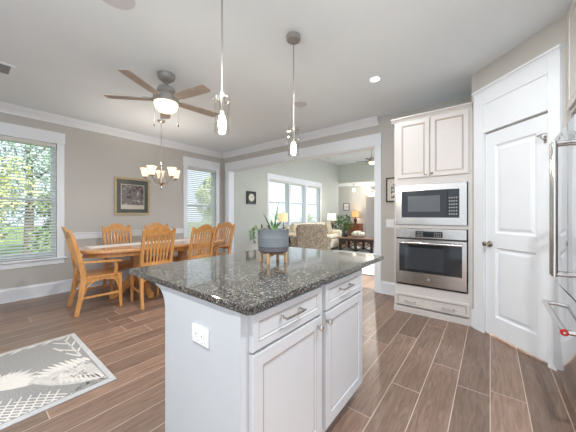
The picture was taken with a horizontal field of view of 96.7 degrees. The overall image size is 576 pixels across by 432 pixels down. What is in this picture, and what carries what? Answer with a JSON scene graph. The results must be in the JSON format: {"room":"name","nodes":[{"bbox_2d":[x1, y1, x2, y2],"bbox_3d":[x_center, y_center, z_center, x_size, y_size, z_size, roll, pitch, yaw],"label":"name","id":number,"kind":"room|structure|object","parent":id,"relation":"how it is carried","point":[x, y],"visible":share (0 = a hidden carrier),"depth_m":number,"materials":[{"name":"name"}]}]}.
{"room":"kitchen","nodes":[
{"label":"kitchen","id":0,"kind":"room"},
{"bbox_2d":[0,112,337,289],"bbox_3d":[-1.505,-0.570,6.719,0.150,3.570,11.880,0,0,38],"label":"wall","id":1,"kind":"structure","parent":0,"point":[92,160],"depth_m":4.73,"materials":[{"name":"beige paint"}]},
{"bbox_2d":[0,122,66,269],"bbox_3d":[-3.858,-0.261,3.698,0.200,2.029,0.992,0,0,38],"label":"window","id":2,"kind":"structure","parent":1,"relation":"in","point":[7,129],"depth_m":3.94,"materials":[{"name":"white paint"}]},
{"bbox_2d":[0,135,55,261],"bbox_3d":[-3.843,-0.227,3.686,0.056,1.743,0.750,0,0,38],"label":"window blind","id":3,"kind":"object","parent":2,"relation":"attached to","point":[5,138],"visible":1,"depth_m":3.74,"materials":[{"name":"white plastic"}]},
{"bbox_2d":[0,270,129,303],"bbox_3d":[-3.367,1.120,4.214,0.032,0.190,5.640,0,0,38],"label":"baseboard","id":4,"kind":"structure","parent":1,"relation":"attached to","point":[9,295],"depth_m":3.81,"materials":[{"name":"white paint"}]},
{"bbox_2d":[0,101,222,158],"bbox_3d":[-3.344,-1.471,4.196,0.090,0.118,5.640,0,0,38],"label":"trim","id":5,"kind":"structure","parent":1,"relation":"attached to","point":[7,108],"depth_m":4.31,"materials":[{"name":"white paint"}]},
{"bbox_2d":[65,228,182,239],"bbox_3d":[-2.901,0.342,4.808,0.028,0.106,1.980,0,0,38],"label":"trim","id":6,"kind":"structure","parent":1,"relation":"attached to","point":[86,235],"depth_m":4.39,"materials":[{"name":"white paint"}]},
{"bbox_2d":[114,176,149,214],"bbox_3d":[-2.908,-0.348,4.800,0.025,0.690,0.607,0,0,38],"label":"framed picture","id":7,"kind":"object","parent":1,"relation":"attached to","point":[131,195],"visible":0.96,"depth_m":4.78,"materials":[{"name":"gold metal"}]},
{"bbox_2d":[121,184,143,208],"bbox_3d":[-2.908,-0.338,4.802,0.002,0.460,0.400,0,0,38],"label":"print","id":8,"kind":"object","parent":7,"relation":"attached to","point":[132,195],"depth_m":4.80,"materials":[{"name":"beige paper"}]},
{"bbox_2d":[183,156,219,237],"bbox_3d":[-2.040,-0.266,6.001,0.200,2.039,0.995,0,0,38],"label":"window","id":9,"kind":"structure","parent":1,"relation":"in","point":[187,161],"depth_m":5.87,"materials":[{"name":"white paint"}]},
{"bbox_2d":[187,166,215,237],"bbox_3d":[-2.024,-0.219,5.989,0.056,1.728,0.753,0,0,38],"label":"window blind","id":10,"kind":"object","parent":9,"relation":"attached to","point":[197,222],"visible":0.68,"depth_m":5.96,"materials":[{"name":"white plastic"}]},
{"bbox_2d":[246,191,255,203],"bbox_3d":[-1.026,-0.485,7.171,0.036,0.350,0.350,0,0,38],"label":"framed picture","id":11,"kind":"object","parent":1,"relation":"attached to","point":[250,196],"visible":1,"depth_m":7.14,"materials":[{"name":"black"}]},
{"bbox_2d":[266,173,321,227],"bbox_3d":[0.303,-0.422,8.968,0.200,1.685,3.198,0,0,38],"label":"window","id":12,"kind":"structure","parent":1,"relation":"in","point":[290,180],"depth_m":8.82,"materials":[{"name":"white paint"}]},
{"bbox_2d":[269,179,288,224],"bbox_3d":[-0.295,-0.391,8.178,0.056,1.404,0.973,0,0,38],"label":"window blind","id":13,"kind":"object","parent":12,"relation":"attached to","point":[271,180],"visible":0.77,"depth_m":8.16,"materials":[{"name":"white plastic"}]},
{"bbox_2d":[291,183,304,223],"bbox_3d":[0.345,-0.391,8.989,0.056,1.404,0.852,0,0,38],"label":"window blind","id":14,"kind":"object","parent":12,"relation":"attached to","point":[291,183],"visible":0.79,"depth_m":8.97,"materials":[{"name":"white plastic"}]},
{"bbox_2d":[308,185,319,221],"bbox_3d":[0.966,-0.391,9.775,0.056,1.404,0.868,0,0,38],"label":"window blind","id":15,"kind":"object","parent":12,"relation":"attached to","point":[316,215],"visible":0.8,"depth_m":9.87,"materials":[{"name":"white plastic"}]},
{"bbox_2d":[0,0,571,152],"bbox_3d":[-0.449,-1.590,1.909,7.470,0.120,5.640,0,0,38],"label":"ceiling","id":16,"kind":"structure","parent":0,"point":[66,55],"depth_m":2.47,"materials":[{"name":"paint"}]},
{"bbox_2d":[0,62,15,76],"bbox_3d":[-3.025,-1.525,2.599,0.300,0.010,0.330,0,0,38],"label":"ceiling vent","id":17,"kind":"object","parent":16,"relation":"in","point":[5,69],"visible":1,"depth_m":2.68,"materials":[{"name":"white metal"}]},
{"bbox_2d":[103,0,134,9],"bbox_3d":[-1.203,-1.526,1.785,0.240,0.008,0.240,0,0,38],"label":"ceiling speaker","id":18,"kind":"object","parent":16,"relation":"attached to","point":[120,4],"visible":1,"depth_m":1.84,"materials":[{"name":"grey plastic"}]},
{"bbox_2d":[140,119,179,189],"bbox_3d":[-2.043,-0.970,4.165,0.602,1.120,0.591,0,0,38],"label":"chandelier","id":19,"kind":"object","parent":16,"relation":"hanging from","point":[173,173],"visible":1,"depth_m":4.09,"materials":[{"name":"white glass"}]},
{"bbox_2d":[104,69,217,126],"bbox_3d":[-1.300,-1.244,2.810,1.164,0.571,1.151,0,0,38],"label":"ceiling fan","id":20,"kind":"object","parent":16,"relation":"hanging from","point":[165,98],"visible":1,"depth_m":2.71,"materials":[{"name":"brown wood"}]},
{"bbox_2d":[212,0,227,129],"bbox_3d":[-0.407,-1.019,1.580,0.120,1.022,0.120,0,0,38],"label":"pendant light","id":21,"kind":"object","parent":16,"relation":"hanging from","point":[222,124],"visible":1,"depth_m":1.57,"materials":[{"name":"white glass"}]},
{"bbox_2d":[212,91,227,116],"bbox_3d":[-0.398,-0.685,1.579,0.105,0.150,0.110,0,0,38],"label":"socket","id":22,"kind":"object","parent":21,"relation":"attached to","point":[222,96],"depth_m":1.57,"materials":[{"name":"silver metal"}]},
{"bbox_2d":[286,31,300,153],"bbox_3d":[0.048,-1.019,2.190,0.120,1.022,0.120,0,0,38],"label":"pendant light","id":23,"kind":"object","parent":16,"relation":"hanging from","point":[293,37],"visible":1,"depth_m":2.18,"materials":[{"name":"grey metal"}]},
{"bbox_2d":[286,126,298,143],"bbox_3d":[0.056,-0.685,2.188,0.105,0.150,0.110,0,0,38],"label":"socket","id":24,"kind":"object","parent":23,"relation":"attached to","point":[293,140],"depth_m":2.18,"materials":[{"name":"silver metal"}]},
{"bbox_2d":[294,101,306,106],"bbox_3d":[0.166,-1.526,3.529,0.196,0.008,0.196,0,0,38],"label":"ceiling speaker","id":25,"kind":"object","parent":16,"relation":"attached to","point":[297,103],"visible":0.9,"depth_m":3.53,"materials":[{"name":"grey plastic"}]},
{"bbox_2d":[369,76,380,81],"bbox_3d":[0.979,-1.526,2.880,0.123,0.005,0.124,0,0,38],"label":"recessed light","id":26,"kind":"object","parent":16,"relation":"in","point":[375,78],"visible":1,"depth_m":2.88,"materials":[{"name":"white paint"}]},
{"bbox_2d":[0,241,575,431],"bbox_3d":[2.734,1.275,6.060,7.620,0.120,16.100,0,0,38],"label":"floor","id":27,"kind":"structure","parent":0,"point":[420,373],"depth_m":1.96,"materials":[{"name":"wood-look porcelain tile"},{"name":"light grout"}]},
{"bbox_2d":[0,333,116,429],"bbox_3d":[-2.220,1.209,1.626,1.170,0.011,1.600,0,0,38],"label":"area rug","id":28,"kind":"object","parent":27,"relation":"on","point":[35,379],"visible":1,"depth_m":1.90,"materials":[{"name":"grey fabric"}]},
{"bbox_2d":[61,227,122,316],"bbox_3d":[-2.587,0.681,3.365,0.601,1.077,0.590,0,0,42],"label":"armchair","id":29,"kind":"object","parent":27,"relation":"on","point":[84,277],"visible":0.97,"depth_m":3.29,"materials":[{"name":"brown wood"}]},
{"bbox_2d":[102,223,133,290],"bbox_3d":[-2.726,0.681,4.204,0.590,1.077,0.430,0,0,38],"label":"dining chair","id":30,"kind":"object","parent":27,"relation":"on","point":[122,264],"visible":0.55,"depth_m":4.25,"materials":[{"name":"brown wood"}]},
{"bbox_2d":[79,237,223,299],"bbox_3d":[-2.079,0.830,4.241,1.060,0.750,2.250,0,0,38],"label":"dining table","id":31,"kind":"object","parent":27,"relation":"on","point":[181,247],"visible":0.42,"depth_m":3.76,"materials":[{"name":"brown wood"}]},
{"bbox_2d":[86,238,204,248],"bbox_3d":[-2.196,0.452,4.295,0.310,0.004,1.900,0,0,38],"label":"table runner","id":32,"kind":"object","parent":31,"relation":"on","point":[137,243],"visible":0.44,"depth_m":3.91,"materials":[{"name":"white fabric"}]},
{"bbox_2d":[130,226,175,309],"bbox_3d":[-1.885,0.681,3.567,0.590,1.077,0.430,0,0,41],"label":"dining chair","id":33,"kind":"object","parent":27,"relation":"on","point":[159,230],"visible":0.64,"depth_m":3.42,"materials":[{"name":"brown wood"}]},
{"bbox_2d":[145,222,176,261],"bbox_3d":[-2.320,0.681,4.750,0.590,1.077,0.430,0,0,38],"label":"dining chair","id":34,"kind":"object","parent":27,"relation":"on","point":[153,225],"visible":0.22,"depth_m":4.76,"materials":[{"name":"brown wood"}]},
{"bbox_2d":[188,224,216,259],"bbox_3d":[-1.485,0.681,4.114,0.590,1.077,0.430,0,0,36],"label":"dining chair","id":35,"kind":"object","parent":27,"relation":"on","point":[204,228],"visible":0.45,"depth_m":3.98,"materials":[{"name":"brown wood"}]},
{"bbox_2d":[197,222,235,258],"bbox_3d":[-1.415,0.681,5.087,0.601,1.077,0.590,0,0,36],"label":"armchair","id":36,"kind":"object","parent":27,"relation":"on","point":[225,225],"visible":0.48,"depth_m":5.16,"materials":[{"name":"brown wood"}]},
{"bbox_2d":[155,269,361,431],"bbox_3d":[-0.070,0.773,1.460,0.694,0.884,1.054,0,0,38],"label":"base cabinet","id":37,"kind":"object","parent":27,"relation":"on","point":[293,364],"visible":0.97,"depth_m":1.07,"materials":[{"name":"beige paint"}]},
{"bbox_2d":[194,329,198,338],"bbox_3d":[-0.368,0.478,1.028,0.030,0.034,0.006,0,0,38],"label":"socket","id":38,"kind":"object","parent":37,"relation":"attached to","point":[196,331],"depth_m":1.03,"materials":[{"name":"white plastic"}]},
{"bbox_2d":[192,323,208,347],"bbox_3d":[-0.348,0.478,1.019,0.111,0.070,0.008,0,0,38],"label":"outlet plate","id":39,"kind":"object","parent":37,"relation":"attached to","point":[200,331],"depth_m":1.01,"materials":[{"name":"white plastic"}]},
{"bbox_2d":[200,332,204,342],"bbox_3d":[-0.334,0.478,1.002,0.030,0.034,0.006,0,0,38],"label":"socket","id":40,"kind":"object","parent":37,"relation":"attached to","point":[202,334],"depth_m":1.00,"materials":[{"name":"white plastic"}]},
{"bbox_2d":[129,247,383,315],"bbox_3d":[-0.092,0.316,1.664,0.972,0.029,1.352,0,0,38],"label":"countertop","id":41,"kind":"structure","parent":37,"relation":"on","point":[239,282],"depth_m":1.32,"materials":[{"name":"grey stone"}]},
{"bbox_2d":[260,252,286,264],"bbox_3d":[-0.094,0.267,1.639,0.136,0.067,0.136,0,0,-27],"label":"plant stand","id":42,"kind":"object","parent":41,"relation":"on","point":[269,255],"visible":0.69,"depth_m":1.61,"materials":[{"name":"brown wood"}]},
{"bbox_2d":[257,228,288,252],"bbox_3d":[-0.094,0.161,1.639,0.206,0.144,0.206,0,0,38],"label":"planter pot","id":43,"kind":"object","parent":42,"relation":"on","point":[269,241],"visible":0.97,"depth_m":1.55,"materials":[{"name":"grey ceramic"}]},
{"bbox_2d":[249,225,258,242],"bbox_3d":[-0.214,0.122,1.633,0.072,0.121,0.148,0,0,0],"label":"trailing plant","id":44,"kind":"object","parent":43,"relation":"in","point":[255,227],"visible":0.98,"depth_m":1.58,"materials":[{"name":"green plant"}]},
{"bbox_2d":[261,201,288,229],"bbox_3d":[-0.077,0.011,1.631,0.186,0.198,0.083,0,0,12],"label":"aloe plant","id":45,"kind":"object","parent":43,"relation":"on","point":[275,226],"visible":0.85,"depth_m":1.65,"materials":[{"name":"green plant"}]},
{"bbox_2d":[284,222,341,248],"bbox_3d":[0.879,0.740,8.672,0.910,0.950,2.380,0,0,38],"label":"sofa","id":46,"kind":"object","parent":27,"relation":"on","point":[292,229],"visible":0.16,"depth_m":8.89,"materials":[{"name":"beige fabric"}]},
{"bbox_2d":[291,223,300,232],"bbox_3d":[0.334,0.468,8.261,0.155,0.405,0.640,0,0,38],"label":"cushion","id":47,"kind":"object","parent":46,"relation":"on","point":[293,226],"depth_m":8.01,"materials":[{"name":"beige fabric"}]},
{"bbox_2d":[325,222,332,233],"bbox_3d":[1.456,0.457,9.107,0.196,0.427,0.440,0,0,26],"label":"throw pillow","id":48,"kind":"object","parent":46,"relation":"on","point":[328,224],"visible":0.91,"depth_m":8.96,"materials":[{"name":"beige fabric"}]},
{"bbox_2d":[327,233,338,237],"bbox_3d":[1.374,0.743,9.121,0.650,0.135,0.640,0,0,38],"label":"seat cushion","id":49,"kind":"object","parent":46,"relation":"on","point":[333,235],"depth_m":8.94,"materials":[{"name":"beige fabric"}]},
{"bbox_2d":[333,214,352,244],"bbox_3d":[2.279,0.596,10.619,0.806,1.238,0.825,0,0,38],"label":"potted plant","id":50,"kind":"object","parent":27,"relation":"on","point":[343,228],"visible":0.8,"depth_m":10.53,"materials":[{"name":"green plant"}]},
{"bbox_2d":[331,246,373,275],"bbox_3d":[2.333,1.209,7.351,3.050,0.010,4.370,0,0,38],"label":"living room rug","id":51,"kind":"object","parent":27,"relation":"on","point":[369,270],"visible":0.11,"depth_m":8.22,"materials":[{"name":"white fabric"}]},
{"bbox_2d":[290,224,331,250],"bbox_3d":[0.552,0.709,6.388,0.990,0.990,0.919,0,0,0],"label":"armchair","id":52,"kind":"object","parent":51,"relation":"on","point":[311,236],"visible":0.56,"depth_m":5.96,"materials":[{"name":"beige fabric"}]},
{"bbox_2d":[337,236,373,252],"bbox_3d":[2.444,0.982,8.742,1.300,0.444,0.850,0,0,38],"label":"coffee table","id":53,"kind":"object","parent":51,"relation":"on","point":[355,240],"visible":0.66,"depth_m":8.49,"materials":[{"name":"brown wood"}]},
{"bbox_2d":[343,230,348,236],"bbox_3d":[2.031,0.647,9.010,0.198,0.225,0.200,0,0,38],"label":"vase","id":54,"kind":"object","parent":53,"relation":"on","point":[345,233],"visible":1,"depth_m":8.94,"materials":[{"name":"grey ceramic"}]},
{"bbox_2d":[351,231,364,236],"bbox_3d":[2.398,0.645,8.786,0.474,0.230,0.247,0,0,20],"label":"shell ornament","id":55,"kind":"object","parent":53,"relation":"on","point":[355,233],"visible":0.94,"depth_m":8.69,"materials":[{"name":"white"}]},
{"bbox_2d":[344,223,362,235],"bbox_3d":[3.056,0.807,12.042,0.830,0.815,0.452,0,0,38],"label":"dresser","id":56,"kind":"object","parent":27,"relation":"on","point":[356,227],"visible":0.39,"depth_m":11.84,"materials":[{"name":"brown wood"}]},
{"bbox_2d":[352,210,358,223],"bbox_3d":[3.156,0.077,11.983,0.330,0.644,0.330,0,0,38],"label":"table lamp","id":57,"kind":"object","parent":56,"relation":"on","point":[355,213],"visible":1,"depth_m":11.88,"materials":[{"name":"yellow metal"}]},
{"bbox_2d":[391,102,472,325],"bbox_3d":[1.840,-0.002,3.259,0.849,2.434,0.644,0,0,38],"label":"tall cabinet","id":58,"kind":"object","parent":27,"relation":"on","point":[435,146],"visible":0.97,"depth_m":2.99,"materials":[{"name":"beige paint"}]},
{"bbox_2d":[396,228,467,293],"bbox_3d":[1.823,0.516,3.229,0.740,0.698,0.652,0,0,38],"label":"wall oven","id":59,"kind":"object","parent":58,"relation":"in","point":[428,258],"visible":0.99,"depth_m":2.99,"materials":[{"name":"silver metal"}]},
{"bbox_2d":[396,182,467,225],"bbox_3d":[1.811,-0.124,3.213,0.740,0.478,0.472,0,0,38],"label":"microwave","id":60,"kind":"object","parent":58,"relation":"in","point":[443,203],"visible":1,"depth_m":3.00,"materials":[{"name":"silver metal"}]},
{"bbox_2d":[542,114,575,414],"bbox_3d":[2.003,0.323,1.352,0.883,1.785,0.905,0,0,38],"label":"refrigerator","id":61,"kind":"object","parent":27,"relation":"on","point":[562,151],"visible":1,"depth_m":1.58,"materials":[{"name":"grey metal"}]},
{"bbox_2d":[567,0,575,119],"bbox_3d":[2.025,-0.152,1.344,0.620,2.735,0.960,0,0,38],"label":"tall cabinet","id":62,"kind":"object","parent":27,"relation":"on","point":[571,15],"visible":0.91,"depth_m":1.82,"materials":[{"name":"beige paint"}]},
{"bbox_3d":[0.055,0.915,7.347,0.480,0.600,0.480,0,0,38],"label":"end table","id":63,"kind":"object","parent":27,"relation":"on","visible":0},
{"bbox_2d":[279,211,287,227],"bbox_3d":[-0.133,0.249,7.318,0.260,0.729,0.260,0,0,38],"label":"table lamp","id":64,"kind":"object","parent":63,"relation":"on","point":[283,217],"visible":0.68,"depth_m":7.21,"materials":[{"name":"beige fabric"}]},
{"bbox_3d":[1.677,0.905,9.965,0.480,0.620,0.480,0,0,38],"label":"end table","id":65,"kind":"object","parent":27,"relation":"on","visible":0},
{"bbox_2d":[327,213,335,229],"bbox_3d":[1.687,0.237,9.881,0.330,0.714,0.330,0,0,38],"label":"table lamp","id":66,"kind":"object","parent":65,"relation":"on","point":[331,216],"visible":0.83,"depth_m":9.76,"materials":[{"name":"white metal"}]},
{"bbox_2d":[318,150,373,164],"bbox_3d":[2.652,-2.265,7.125,5.870,0.120,6.090,0,0,38],"label":"ceiling","id":67,"kind":"structure","parent":0,"point":[356,157],"depth_m":9.99,"materials":[{"name":"paint"}]},
{"bbox_2d":[361,156,373,164],"bbox_3d":[2.604,-1.889,7.970,0.937,0.632,0.902,0,0,38],"label":"ceiling fan","id":68,"kind":"object","parent":67,"relation":"hanging from","point":[370,161],"visible":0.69,"depth_m":7.93,"materials":[{"name":"grey metal"}]},
{"bbox_2d":[223,96,471,282],"bbox_3d":[0.718,-0.495,4.676,5.870,3.420,0.150,0,0,38],"label":"wall","id":69,"kind":"structure","parent":0,"point":[385,127],"depth_m":3.97,"materials":[{"name":"beige paint"}]},
{"bbox_2d":[222,116,378,158],"bbox_3d":[-0.130,-1.471,5.194,3.898,0.118,0.090,0,0,38],"label":"trim","id":70,"kind":"structure","parent":69,"relation":"attached to","point":[372,121],"depth_m":4.74,"materials":[{"name":"white paint"}]},
{"bbox_2d":[225,133,381,292],"bbox_3d":[-0.002,-0.033,5.229,3.835,2.495,0.176,0,0,38],"label":"trim","id":71,"kind":"structure","parent":69,"relation":"attached to","point":[373,141],"depth_m":4.57,"materials":[{"name":"white paint"}]},
{"bbox_2d":[381,281,393,295],"bbox_3d":[1.589,1.120,3.872,0.361,0.190,0.032,0,0,38],"label":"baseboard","id":72,"kind":"structure","parent":69,"relation":"attached to","point":[387,288],"depth_m":3.92,"materials":[{"name":"white paint"}]},
{"bbox_2d":[386,177,393,201],"bbox_3d":[1.621,-0.383,3.853,0.285,0.372,0.021,0,0,38],"label":"framed picture","id":73,"kind":"object","parent":69,"relation":"attached to","point":[389,181],"visible":0.4,"depth_m":3.90,"materials":[{"name":"brown"}]},
{"bbox_2d":[391,181,393,197],"bbox_3d":[1.622,-0.382,3.853,0.141,0.250,0.001,0,0,38],"label":"print","id":74,"kind":"object","parent":73,"relation":"attached to","point":[392,182],"depth_m":3.88},
{"bbox_2d":[386,219,393,226],"bbox_3d":[1.558,0.127,3.909,0.116,0.125,0.010,0,0,38],"label":"light switch","id":75,"kind":"object","parent":69,"relation":"attached to","point":[389,222],"visible":0.91,"depth_m":3.91,"materials":[{"name":"white plastic"}]},
{"bbox_2d":[338,185,366,236],"bbox_3d":[2.986,-0.090,12.518,1.770,2.610,0.150,0,0,38],"label":"wall","id":76,"kind":"structure","parent":0,"point":[357,200],"depth_m":12.27,"materials":[{"name":"beige paint"}]},
{"bbox_2d":[343,203,348,210],"bbox_3d":[2.853,-0.398,12.513,0.317,0.360,0.021,0,0,38],"label":"framed picture","id":77,"kind":"object","parent":76,"relation":"attached to","point":[345,205],"visible":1,"depth_m":12.52,"materials":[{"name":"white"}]},
{"bbox_2d":[344,204,348,209],"bbox_3d":[2.856,-0.398,12.517,0.261,0.304,0.007,0,0,38],"label":"print","id":78,"kind":"object","parent":77,"relation":"attached to","point":[346,206],"depth_m":12.51},
{"bbox_2d":[338,181,373,186],"bbox_3d":[5.489,-1.450,11.549,6.900,0.110,4.070,0,0,38],"label":"ceiling","id":79,"kind":"structure","parent":0,"point":[368,183],"depth_m":11.71,"materials":[{"name":"paint"}]},
{"bbox_2d":[338,162,373,183],"bbox_3d":[4.527,-1.800,9.620,6.020,0.810,0.150,0,0,38],"label":"wall","id":80,"kind":"structure","parent":0,"point":[361,171],"depth_m":10.84,"materials":[{"name":"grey paint"}]},
{"bbox_2d":[367,185,373,236],"bbox_3d":[4.439,-0.090,13.027,0.120,2.610,2.450,0,0,38],"label":"wall","id":81,"kind":"structure","parent":0,"point":[370,200],"depth_m":12.35,"materials":[{"name":"beige paint"}]},
{"bbox_2d":[472,13,569,332],"bbox_3d":[2.120,-0.158,2.344,0.110,2.745,0.940,0,0,-7],"label":"wall","id":82,"kind":"structure","parent":0,"point":[555,33],"depth_m":2.22,"materials":[{"name":"beige paint"}]},
{"bbox_2d":[471,309,473,327],"bbox_3d":[2.006,1.120,2.768,0.018,0.190,0.034,0,0,-7],"label":"baseboard","id":83,"kind":"structure","parent":82,"relation":"attached to","point":[472,310],"depth_m":2.77,"materials":[{"name":"white paint"}]},
{"bbox_2d":[482,113,547,362],"bbox_3d":[2.046,0.184,2.337,0.110,2.017,0.592,0,0,-7],"label":"door","id":84,"kind":"structure","parent":82,"relation":"in","point":[515,243],"depth_m":2.30,"materials":[{"name":"white paint"}]},
{"bbox_2d":[482,73,547,132],"bbox_3d":[2.039,-0.990,2.340,0.008,0.295,0.592,0,0,-7],"label":"trim","id":85,"kind":"structure","parent":82,"relation":"attached to","point":[546,74],"depth_m":2.22,"materials":[{"name":"white paint"}]},
{"bbox_2d":[471,44,563,370],"bbox_3d":[2.043,-0.046,2.358,0.040,2.522,0.814,0,0,-7],"label":"trim","id":86,"kind":"structure","parent":82,"relation":"attached to","point":[529,100],"depth_m":2.34,"materials":[{"name":"white paint"}]},
{"label":"outside","id":87,"kind":"structure","parent":0,"visible":0},
{"bbox_2d":[0,223,209,256],"bbox_3d":[-17.683,1.765,30.531,54.400,0.100,54.000,0,0,38],"label":"ground","id":88,"kind":"structure","parent":87,"point":[187,223],"depth_m":17.22,"materials":[{"name":"green plant"}]},
{"bbox_2d":[0,156,42,241],"bbox_3d":[-7.979,-0.726,5.459,3.314,4.890,3.625,0,0,38],"label":"tree","id":89,"kind":"object","parent":88,"relation":"on","point":[28,167],"visible":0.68,"depth_m":6.00,"materials":[{"name":"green plant"}]},
{"bbox_2d":[0,141,49,254],"bbox_3d":[-10.265,-1.848,10.463,4.695,7.132,5.147,0,0,34],"label":"tree","id":90,"kind":"object","parent":88,"relation":"on","point":[9,143],"visible":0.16,"depth_m":10.05,"materials":[{"name":"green plant"}]},
{"bbox_2d":[24,190,50,253],"bbox_3d":[-5.704,-0.117,7.671,2.662,3.676,2.839,0,0,28],"label":"tree","id":91,"kind":"object","parent":88,"relation":"on","point":[48,190],"visible":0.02,"depth_m":6.86,"materials":[{"name":"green plant"}]},
{"bbox_2d":[195,178,211,224],"bbox_3d":[-4.483,-0.460,16.635,3.148,4.360,2.854,0,0,-17],"label":"tree","id":92,"kind":"object","parent":88,"relation":"on","point":[206,178],"visible":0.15,"depth_m":16.27,"materials":[{"name":"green plant"}]},
{"bbox_2d":[269,210,292,222],"bbox_3d":[-1.116,0.572,26.854,3.195,2.304,3.008,0,0,38],"label":"tree","id":93,"kind":"object","parent":88,"relation":"on","point":[273,218],"visible":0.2,"depth_m":26.73,"materials":[{"name":"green plant"}]},
{"bbox_2d":[294,211,315,221],"bbox_3d":[2.168,0.532,30.185,2.692,2.592,2.758,0,0,38],"label":"tree","id":94,"kind":"object","parent":88,"relation":"on","point":[300,213],"visible":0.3,"depth_m":29.82,"materials":[{"name":"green plant"}]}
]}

